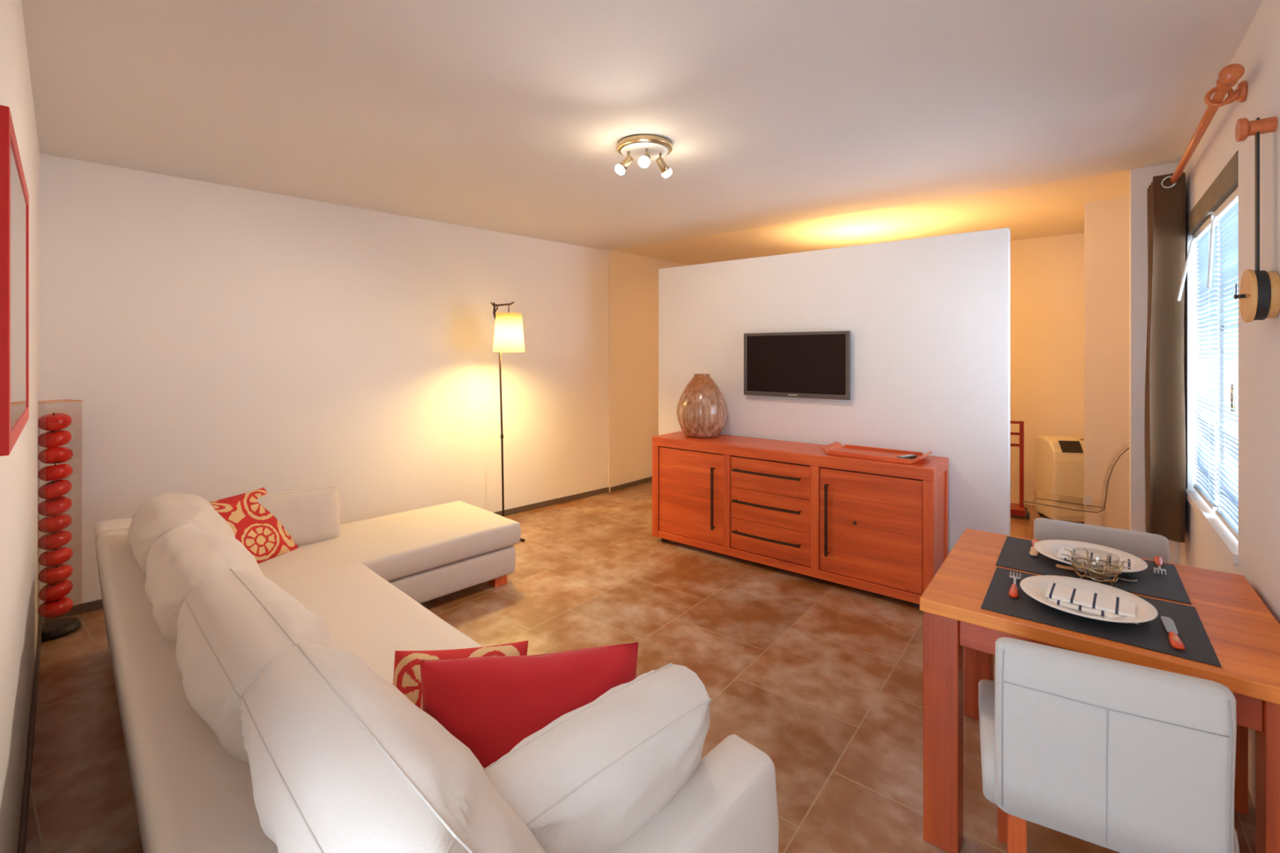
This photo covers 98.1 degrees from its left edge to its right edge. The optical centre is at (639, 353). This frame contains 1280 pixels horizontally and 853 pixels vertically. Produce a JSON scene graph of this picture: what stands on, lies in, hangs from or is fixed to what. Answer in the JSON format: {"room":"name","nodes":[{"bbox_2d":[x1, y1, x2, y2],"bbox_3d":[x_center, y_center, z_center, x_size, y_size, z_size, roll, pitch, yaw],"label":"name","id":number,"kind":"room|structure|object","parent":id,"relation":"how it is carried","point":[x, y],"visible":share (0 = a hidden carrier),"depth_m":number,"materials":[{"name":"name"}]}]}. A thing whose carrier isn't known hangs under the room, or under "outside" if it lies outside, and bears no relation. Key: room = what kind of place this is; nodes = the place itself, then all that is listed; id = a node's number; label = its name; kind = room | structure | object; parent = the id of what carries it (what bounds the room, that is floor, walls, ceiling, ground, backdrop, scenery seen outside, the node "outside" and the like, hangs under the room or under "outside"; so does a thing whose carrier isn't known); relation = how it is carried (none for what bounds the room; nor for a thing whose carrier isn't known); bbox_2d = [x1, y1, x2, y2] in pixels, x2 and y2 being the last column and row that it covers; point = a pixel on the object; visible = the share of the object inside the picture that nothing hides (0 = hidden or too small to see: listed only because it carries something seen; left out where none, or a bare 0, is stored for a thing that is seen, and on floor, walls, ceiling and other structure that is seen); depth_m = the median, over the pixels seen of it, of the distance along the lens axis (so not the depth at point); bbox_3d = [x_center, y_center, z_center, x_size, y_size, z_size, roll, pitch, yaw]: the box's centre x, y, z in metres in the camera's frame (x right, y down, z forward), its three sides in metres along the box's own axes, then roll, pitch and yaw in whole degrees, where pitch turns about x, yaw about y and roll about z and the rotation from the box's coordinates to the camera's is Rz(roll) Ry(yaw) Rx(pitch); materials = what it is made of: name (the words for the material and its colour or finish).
{"room":"living room","nodes":[
{"label":"living room","id":0,"kind":"room"},
{"bbox_2d":[0,0,39,852],"bbox_3d":[-1.551,0.190,1.224,5.400,2.620,0.200,0,0,44],"label":"wall","id":1,"kind":"structure","parent":0,"point":[20,481],"depth_m":1.71,"materials":[{"name":"paint"}]},
{"bbox_2d":[0,105,29,456],"bbox_3d":[-1.451,-0.133,1.286,0.822,0.635,0.023,0,0,44],"label":"picture frame","id":2,"kind":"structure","parent":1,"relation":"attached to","point":[14,194],"depth_m":1.09,"materials":[{"name":"red paint"}]},
{"bbox_2d":[10,140,26,431],"bbox_3d":[-1.452,-0.133,1.286,0.754,0.567,0.020,0,0,44],"label":"mirror glass","id":3,"kind":"object","parent":2,"relation":"attached to","point":[18,189],"depth_m":1.25,"materials":[{"name":"silver glass"}]},
{"bbox_2d":[17,615,43,852],"bbox_3d":[-1.952,1.472,1.759,3.840,0.054,0.012,0,0,44],"label":"baseboard","id":4,"kind":"structure","parent":1,"relation":"attached to","point":[23,830],"depth_m":2.01,"materials":[{"name":"tile"}]},
{"bbox_2d":[40,153,608,621],"bbox_3d":[-1.909,0.190,4.609,4.216,2.620,0.150,0,0,-44],"label":"wall","id":5,"kind":"structure","parent":0,"point":[215,341],"depth_m":3.96,"materials":[{"name":"paint"}]},
{"bbox_2d":[44,476,652,621],"bbox_3d":[-1.116,1.472,5.383,6.353,0.054,0.200,0,0,-44],"label":"baseboard","id":6,"kind":"structure","parent":5,"relation":"attached to","point":[97,604],"depth_m":5.36,"materials":[{"name":"tile"}]},
{"bbox_2d":[25,480,1255,852],"bbox_3d":[0.255,1.550,3.694,6.200,0.100,8.500,0,0,38],"label":"floor","id":7,"kind":"structure","parent":0,"point":[824,678],"depth_m":2.59,"materials":[{"name":"tile"}]},
{"bbox_2d":[37,399,83,641],"bbox_3d":[-3.139,0.876,2.980,0.195,1.247,0.195,0,0,18],"label":"column","id":8,"kind":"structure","parent":7,"relation":"on","point":[60,628],"depth_m":2.96,"materials":[{"name":"clear plastic"}]},
{"bbox_2d":[38,479,71,499],"bbox_3d":[-3.139,0.726,2.978,0.128,0.097,0.129,0,0,-27],"label":"apple","id":9,"kind":"object","parent":8,"relation":"in","point":[55,489],"visible":0.99,"depth_m":2.94,"materials":[{"name":"red food"}]},
{"bbox_2d":[38,496,71,515],"bbox_3d":[-3.139,0.815,2.977,0.130,0.096,0.129,0,0,-26],"label":"apple","id":10,"kind":"object","parent":8,"relation":"in","point":[59,505],"visible":0.95,"depth_m":2.94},
{"bbox_2d":[38,412,71,431],"bbox_3d":[-3.140,0.361,2.977,0.130,0.095,0.129,0,0,-27],"label":"apple","id":11,"kind":"object","parent":8,"relation":"in","point":[54,421],"visible":0.98,"depth_m":2.94,"materials":[{"name":"red food"}]},
{"bbox_2d":[38,429,71,448],"bbox_3d":[-3.141,0.452,2.978,0.129,0.096,0.129,0,0,-28],"label":"apple","id":12,"kind":"object","parent":8,"relation":"in","point":[50,439],"visible":0.97,"depth_m":2.94,"materials":[{"name":"red food"}]},
{"bbox_2d":[38,513,71,532],"bbox_3d":[-3.141,0.903,2.978,0.130,0.093,0.130,0,0,-27],"label":"apple","id":13,"kind":"object","parent":8,"relation":"in","point":[62,521],"visible":0.97,"depth_m":2.94,"materials":[{"name":"red food"}]},
{"bbox_2d":[38,579,72,601],"bbox_3d":[-3.139,1.268,2.982,0.129,0.097,0.128,0,0,-17],"label":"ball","id":14,"kind":"object","parent":8,"relation":"in","point":[54,591],"visible":0.95,"depth_m":2.95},
{"bbox_2d":[38,546,72,566],"bbox_3d":[-3.137,1.084,2.980,0.130,0.093,0.130,0,0,-44],"label":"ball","id":15,"kind":"object","parent":8,"relation":"in","point":[58,556],"visible":0.95,"depth_m":2.94,"materials":[{"name":"red food"}]},
{"bbox_2d":[38,529,72,550],"bbox_3d":[-3.140,0.995,2.979,0.129,0.094,0.129,0,0,-19],"label":"apple","id":16,"kind":"object","parent":8,"relation":"in","point":[51,540],"visible":0.91,"depth_m":2.94,"materials":[{"name":"red food"}]},
{"bbox_2d":[38,462,72,480],"bbox_3d":[-3.137,0.633,2.979,0.130,0.094,0.130,0,0,-31],"label":"apple","id":17,"kind":"object","parent":8,"relation":"in","point":[55,472],"visible":1,"depth_m":2.94,"materials":[{"name":"red food"}]},
{"bbox_2d":[38,596,73,617],"bbox_3d":[-3.138,1.357,2.981,0.129,0.096,0.129,0,0,-25],"label":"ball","id":18,"kind":"object","parent":8,"relation":"in","point":[60,606],"visible":0.88,"depth_m":2.95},
{"bbox_2d":[38,563,73,583],"bbox_3d":[-3.137,1.174,2.980,0.130,0.091,0.130,0,0,-23],"label":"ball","id":19,"kind":"object","parent":8,"relation":"in","point":[58,573],"visible":0.92,"depth_m":2.94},
{"bbox_2d":[38,446,73,463],"bbox_3d":[-3.139,0.544,2.982,0.130,0.097,0.128,0,0,-27],"label":"apple","id":20,"kind":"object","parent":8,"relation":"in","point":[57,455],"visible":0.98,"depth_m":2.95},
{"bbox_2d":[93,501,778,852],"bbox_3d":[-0.870,1.170,2.373,3.276,0.660,1.996,0,0,44],"label":"sofa","id":21,"kind":"object","parent":7,"relation":"on","point":[368,584],"visible":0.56,"depth_m":1.59,"materials":[{"name":"beige fabric"}]},
{"bbox_2d":[127,492,235,573],"bbox_3d":[-1.924,0.884,2.390,0.785,0.523,0.395,0,0,43],"label":"cushion","id":22,"kind":"object","parent":21,"relation":"on","point":[160,514],"visible":0.41,"depth_m":2.23,"materials":[{"name":"beige fabric"}]},
{"bbox_2d":[144,523,265,642],"bbox_3d":[-1.442,0.888,1.914,0.753,0.515,0.391,0,0,45],"label":"cushion","id":23,"kind":"object","parent":21,"relation":"on","point":[186,553],"visible":0.45,"depth_m":1.77,"materials":[{"name":"beige fabric"}]},
{"bbox_2d":[209,487,298,563],"bbox_3d":[-2.110,0.940,2.968,0.284,0.340,0.430,0,0,16],"label":"patterned cushion","id":24,"kind":"object","parent":21,"relation":"on","point":[261,534],"visible":0.5,"depth_m":2.97,"materials":[{"name":"fabric"}]},
{"bbox_2d":[175,568,338,763],"bbox_3d":[-0.958,0.878,1.460,0.754,0.516,0.393,0,0,43],"label":"cushion","id":25,"kind":"object","parent":21,"relation":"on","point":[232,624],"visible":0.44,"depth_m":1.28,"materials":[{"name":"beige fabric"}]},
{"bbox_2d":[257,485,340,546],"bbox_3d":[-2.034,0.961,3.172,0.594,0.332,0.184,0,0,-44],"label":"cushion","id":26,"kind":"object","parent":21,"relation":"on","point":[309,516],"visible":0.54,"depth_m":3.20,"materials":[{"name":"beige fabric"}]},
{"bbox_2d":[275,562,481,684],"bbox_3d":[-0.912,1.166,1.853,2.349,0.189,0.809,0,0,44],"label":"seat cushion","id":27,"kind":"object","parent":21,"relation":"on","point":[367,617],"depth_m":2.27,"materials":[{"name":"beige fabric"}]},
{"bbox_2d":[257,501,520,582],"bbox_3d":[-1.696,1.174,3.294,0.810,0.163,1.805,0,0,44],"label":"cushion","id":28,"kind":"object","parent":21,"relation":"on","point":[399,547],"depth_m":3.30,"materials":[{"name":"beige fabric"}]},
{"bbox_2d":[240,643,549,852],"bbox_3d":[-0.429,0.852,1.012,0.791,0.496,0.421,0,0,43],"label":"cushion","id":29,"kind":"object","parent":21,"relation":"on","point":[341,760],"visible":0.98,"depth_m":0.86,"materials":[{"name":"beige fabric"}]},
{"bbox_2d":[392,640,528,710],"bbox_3d":[-0.483,0.975,1.468,0.361,0.316,0.213,0,0,-8],"label":"patterned cushion","id":30,"kind":"object","parent":21,"relation":"on","point":[406,673],"visible":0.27,"depth_m":1.51,"materials":[{"name":"fabric"}]},
{"bbox_2d":[419,641,638,768],"bbox_3d":[-0.259,0.914,1.331,0.530,0.363,0.210,0,0,-9],"label":"velvet cushion","id":31,"kind":"object","parent":21,"relation":"on","point":[490,704],"visible":0.38,"depth_m":1.29,"materials":[{"name":"red fabric"}]},
{"bbox_2d":[483,662,711,852],"bbox_3d":[-0.091,0.915,1.119,0.552,0.419,0.263,0,0,-43],"label":"cushion","id":32,"kind":"object","parent":21,"relation":"on","point":[589,780],"visible":0.77,"depth_m":1.03,"materials":[{"name":"beige fabric"}]},
{"bbox_2d":[490,301,524,542],"bbox_3d":[-1.153,0.532,4.644,0.470,1.932,0.452,0,0,0],"label":"floor lamp","id":33,"kind":"object","parent":7,"relation":"on","point":[508,329],"visible":0.85,"depth_m":4.52,"materials":[{"name":"beige fabric"}]},
{"bbox_2d":[652,431,948,606],"bbox_3d":[1.022,1.082,3.987,2.035,0.836,0.507,0,0,38],"label":"sideboard","id":34,"kind":"object","parent":7,"relation":"on","point":[877,526],"visible":0.95,"depth_m":3.67,"materials":[{"name":"brown wood"}]},
{"bbox_2d":[676,373,727,438],"bbox_3d":[0.500,0.413,4.484,0.410,0.500,0.410,0,0,38],"label":"vase","id":35,"kind":"object","parent":34,"relation":"on","point":[701,408],"visible":1,"depth_m":4.34,"materials":[{"name":"brown ceramic"}]},
{"bbox_2d":[820,441,932,464],"bbox_3d":[1.528,0.640,3.608,0.608,0.044,0.312,0,0,40],"label":"tray","id":36,"kind":"object","parent":34,"relation":"on","point":[836,448],"visible":1,"depth_m":3.62,"materials":[{"name":"brown wood"}]},
{"bbox_2d":[897,453,916,458],"bbox_3d":[1.663,0.641,3.456,0.150,0.018,0.044,0,0,-33],"label":"remote control","id":37,"kind":"object","parent":36,"relation":"in","point":[907,456],"visible":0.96,"depth_m":3.44,"materials":[{"name":"white paint"}]},
{"bbox_2d":[1010,421,1030,519],"bbox_3d":[3.357,1.060,5.206,0.470,0.880,0.240,0,0,28],"label":"rack","id":38,"kind":"object","parent":7,"relation":"on","point":[1016,509],"visible":0.46,"depth_m":5.10,"materials":[{"name":"red wood"}]},
{"bbox_2d":[1010,503,1026,516],"bbox_3d":[3.344,1.442,5.213,0.440,0.055,0.240,0,0,28],"label":"stand base","id":39,"kind":"object","parent":38,"relation":"attached to","point":[1016,509],"depth_m":5.05,"materials":[{"name":"red wood"}]},
{"bbox_2d":[1035,435,1084,522],"bbox_3d":[3.828,1.124,4.993,0.340,0.752,0.345,0,0,10],"label":"air conditioner","id":40,"kind":"object","parent":7,"relation":"on","point":[1059,460],"visible":0.66,"depth_m":4.87,"materials":[{"name":"beige plastic"}]},
{"bbox_2d":[1022,446,1129,528],"bbox_3d":[3.072,1.056,3.915,0.576,0.887,0.435,0,0,42],"label":"chair","id":41,"kind":"object","parent":7,"relation":"on","point":[1108,477],"visible":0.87,"depth_m":3.74,"materials":[{"name":"clear plastic"}]},
{"bbox_2d":[1083,495,1092,505],"bbox_3d":[3.074,1.006,3.808,0.050,0.065,0.008,0,0,10],"label":"paper tag","id":42,"kind":"object","parent":41,"relation":"on","point":[1087,500],"visible":1,"depth_m":3.80,"materials":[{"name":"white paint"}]},
{"bbox_2d":[920,528,1279,852],"bbox_3d":[1.453,1.125,1.793,0.822,0.750,0.875,0,0,38],"label":"dining table","id":43,"kind":"object","parent":7,"relation":"on","point":[1243,634],"visible":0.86,"depth_m":1.66,"materials":[{"name":"brown wood"}]},
{"bbox_2d":[995,536,1191,604],"bbox_3d":[1.576,0.748,1.965,0.496,0.003,0.394,0,0,38],"label":"placemat","id":44,"kind":"object","parent":43,"relation":"on","point":[1015,553],"visible":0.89,"depth_m":1.89,"materials":[{"name":"grey fabric"}]},
{"bbox_2d":[1029,538,1039,556],"bbox_3d":[1.506,0.739,2.116,0.026,0.014,0.208,0,0,37],"label":"knife","id":45,"kind":"object","parent":44,"relation":"on","point":[1033,552],"visible":0.56,"depth_m":2.09,"materials":[{"name":"orange plastic"}]},
{"bbox_2d":[1033,539,1147,572],"bbox_3d":[1.598,0.731,1.980,0.316,0.031,0.316,0,0,38],"label":"dinner plate","id":46,"kind":"object","parent":44,"relation":"on","point":[1050,548],"visible":0.65,"depth_m":2.04,"materials":[{"name":"beige ceramic"}]},
{"bbox_2d":[1057,546,1133,573],"bbox_3d":[1.614,0.728,1.970,0.207,0.022,0.132,0,0,41],"label":"napkin","id":47,"kind":"object","parent":46,"relation":"on","point":[1078,553],"visible":0.7,"depth_m":1.96,"materials":[{"name":"fabric"}]},
{"bbox_2d":[1055,564,1137,581],"bbox_3d":[1.537,0.740,1.874,0.214,0.012,0.039,0,0,37],"label":"spoon","id":48,"kind":"object","parent":44,"relation":"on","point":[1058,566],"visible":0.77,"depth_m":1.88,"materials":[{"name":"orange metal"}]},
{"bbox_2d":[1085,569,1137,581],"bbox_3d":[1.568,0.740,1.851,0.136,0.008,0.039,0,0,37],"label":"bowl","id":49,"kind":"object","parent":48,"relation":"on","point":[1121,577],"depth_m":1.84,"materials":[{"name":"metal"}]},
{"bbox_2d":[1153,555,1166,575],"bbox_3d":[1.809,0.738,1.934,0.031,0.016,0.216,0,0,41],"label":"fork","id":50,"kind":"object","parent":44,"relation":"on","point":[1158,561],"visible":1,"depth_m":1.94,"materials":[{"name":"orange plastic"}]},
{"bbox_2d":[1061,547,1131,586],"bbox_3d":[1.470,0.695,1.790,0.177,0.098,0.177,0,0,38],"label":"wire basket","id":51,"kind":"object","parent":43,"relation":"on","point":[1119,571],"visible":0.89,"depth_m":1.78,"materials":[{"name":"gold metal"}]},
{"bbox_2d":[980,567,1221,666],"bbox_3d":[1.320,0.748,1.635,0.494,0.003,0.398,0,0,38],"label":"placemat","id":52,"kind":"object","parent":43,"relation":"on","point":[1153,635],"visible":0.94,"depth_m":1.54,"materials":[{"name":"black fabric"}]},
{"bbox_2d":[1008,571,1021,598],"bbox_3d":[1.199,0.738,1.777,0.031,0.016,0.216,0,0,36],"label":"fork","id":53,"kind":"object","parent":52,"relation":"on","point":[1013,592],"visible":1,"depth_m":1.74,"materials":[{"name":"orange plastic"}]},
{"bbox_2d":[1019,575,1158,623],"bbox_3d":[1.312,0.731,1.637,0.316,0.031,0.316,0,0,38],"label":"dinner plate","id":54,"kind":"object","parent":52,"relation":"on","point":[1036,587],"visible":0.66,"depth_m":1.67,"materials":[{"name":"beige ceramic"}]},
{"bbox_2d":[1045,582,1138,624],"bbox_3d":[1.324,0.728,1.628,0.207,0.022,0.132,0,0,42],"label":"napkin","id":55,"kind":"object","parent":54,"relation":"on","point":[1083,600],"visible":0.95,"depth_m":1.62,"materials":[{"name":"fabric"}]},
{"bbox_2d":[1160,616,1185,650],"bbox_3d":[1.415,0.739,1.476,0.026,0.014,0.208,0,0,37],"label":"knife","id":56,"kind":"object","parent":52,"relation":"on","point":[1175,642],"visible":1,"depth_m":1.46,"materials":[{"name":"orange plastic"}]},
{"bbox_2d":[1033,518,1168,562],"bbox_3d":[1.725,1.099,2.076,0.470,0.803,0.509,0,0,37],"label":"dining chair","id":57,"kind":"object","parent":7,"relation":"on","point":[1140,544],"visible":0.22,"depth_m":2.21,"materials":[{"name":"fabric"}]},
{"bbox_2d":[978,637,1239,852],"bbox_3d":[1.168,1.099,1.453,0.470,0.803,0.509,0,0,30],"label":"dining chair","id":58,"kind":"object","parent":7,"relation":"on","point":[1121,757],"visible":1,"depth_m":1.25,"materials":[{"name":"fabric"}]},
{"bbox_2d":[21,0,1262,265],"bbox_3d":[0.216,-1.195,3.725,6.100,0.150,7.900,0,0,38],"label":"ceiling","id":59,"kind":"structure","parent":0,"point":[511,117],"depth_m":2.51,"materials":[{"name":"paint"}]},
{"bbox_2d":[614,134,672,177],"bbox_3d":[0.025,-1.035,2.970,0.299,0.169,0.299,0,0,38],"label":"ceiling spotlight","id":60,"kind":"object","parent":59,"relation":"attached to","point":[644,148],"visible":1,"depth_m":2.91,"materials":[{"name":"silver metal"}]},
{"bbox_2d":[608,249,686,492],"bbox_3d":[0.327,0.180,6.908,0.150,2.640,2.227,0,0,41],"label":"wall","id":61,"kind":"structure","parent":0,"point":[633,278],"depth_m":6.32,"materials":[{"name":"paint"}]},
{"bbox_2d":[658,227,1010,554],"bbox_3d":[1.237,0.365,4.242,2.654,2.270,0.100,0,0,38],"label":"wall partition","id":62,"kind":"structure","parent":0,"point":[927,319],"depth_m":3.81,"materials":[{"name":"paint"}]},
{"bbox_2d":[743,330,850,399],"bbox_3d":[1.167,0.082,4.189,0.828,0.490,0.068,0,0,38],"label":"television","id":63,"kind":"object","parent":62,"relation":"attached to","point":[810,364],"visible":1,"depth_m":4.15,"materials":[{"name":"metal"}]},
{"bbox_2d":[748,397,853,404],"bbox_3d":[1.197,0.357,4.204,0.820,0.015,0.008,0,0,38],"label":"cable","id":64,"kind":"object","parent":62,"relation":"attached to","point":[753,398],"visible":1,"depth_m":4.18,"materials":[{"name":"white paint"}]},
{"bbox_2d":[1010,232,1084,506],"bbox_3d":[2.907,0.180,6.345,4.850,2.640,0.150,0,0,38],"label":"wall","id":65,"kind":"structure","parent":0,"point":[1047,273],"depth_m":5.43,"materials":[{"name":"paint"}]},
{"bbox_2d":[1084,196,1129,530],"bbox_3d":[4.071,0.180,4.499,0.730,2.640,1.390,0,0,38],"label":"wall","id":66,"kind":"structure","parent":0,"point":[1106,222],"depth_m":4.10,"materials":[{"name":"paint"}]},
{"bbox_2d":[1129,162,1179,564],"bbox_3d":[3.224,0.190,3.262,0.515,2.620,0.120,0,0,38],"label":"wall pier","id":67,"kind":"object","parent":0,"point":[1140,179],"visible":0.21,"depth_m":3.35,"materials":[{"name":"paint"}]},
{"bbox_2d":[1179,0,1279,807],"bbox_3d":[1.715,0.190,1.192,0.300,2.620,5.000,0,0,38],"label":"wall","id":68,"kind":"structure","parent":0,"point":[1258,52],"depth_m":1.91,"materials":[{"name":"paint"}]},
{"bbox_2d":[1177,214,1221,511],"bbox_3d":[2.770,0.041,2.786,0.139,1.358,0.550,0,0,38],"label":"blind","id":69,"kind":"object","parent":68,"relation":"attached to","point":[1202,236],"visible":0.93,"depth_m":2.74,"materials":[{"name":"white paint"}]},
{"bbox_2d":[1169,63,1247,184],"bbox_3d":[2.505,-0.920,2.503,0.110,0.076,1.804,0,0,38],"label":"curtain rod","id":70,"kind":"object","parent":68,"relation":"attached to","point":[1229,75],"visible":0.98,"depth_m":1.97,"materials":[{"name":"brown wood"}]},
{"bbox_2d":[1144,172,1186,542],"bbox_3d":[2.907,0.019,3.077,0.152,1.970,0.284,0,0,38],"label":"curtain","id":71,"kind":"object","parent":70,"relation":"hanging from","point":[1165,444],"visible":0.97,"depth_m":2.99,"materials":[{"name":"fabric"}]},
{"bbox_2d":[1185,488,1238,564],"bbox_3d":[2.631,0.755,2.499,0.132,0.039,1.273,0,0,38],"label":"window sill","id":72,"kind":"structure","parent":68,"relation":"attached to","point":[1225,539],"depth_m":2.40,"materials":[{"name":"paint"}]},
{"bbox_2d":[1186,151,1238,235],"bbox_3d":[2.617,-0.693,2.491,0.104,0.106,1.235,0,0,38],"label":"valance","id":73,"kind":"object","parent":68,"relation":"attached to","point":[1227,181],"visible":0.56,"depth_m":2.38,"materials":[{"name":"beige fabric"}]},
{"bbox_2d":[1222,261,1238,490],"bbox_3d":[2.684,-0.005,2.438,0.114,1.490,1.243,0,0,38],"label":"window","id":74,"kind":"structure","parent":68,"relation":"in","point":[1233,384],"depth_m":2.87,"materials":[{"name":"white paint"}]},
{"bbox_2d":[1207,186,1238,541],"bbox_3d":[2.397,0.041,2.276,0.089,1.358,0.593,0,0,38],"label":"blind","id":75,"kind":"object","parent":74,"relation":"attached to","point":[1227,212],"visible":0.66,"depth_m":2.33,"materials":[{"name":"white paint"}]},
{"bbox_2d":[1233,116,1279,322],"bbox_3d":[1.847,-0.405,1.668,0.085,0.619,0.160,0,0,38],"label":"wall clock","id":76,"kind":"object","parent":68,"relation":"attached to","point":[1259,296],"visible":1,"depth_m":1.65,"materials":[{"name":"brown wood"}]},
{"bbox_2d":[1233,269,1279,322],"bbox_3d":[1.847,-0.175,1.668,0.084,0.160,0.160,0,0,38],"label":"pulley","id":77,"kind":"object","parent":76,"relation":"on","point":[1259,296],"depth_m":1.62,"materials":[{"name":"brown wood"}]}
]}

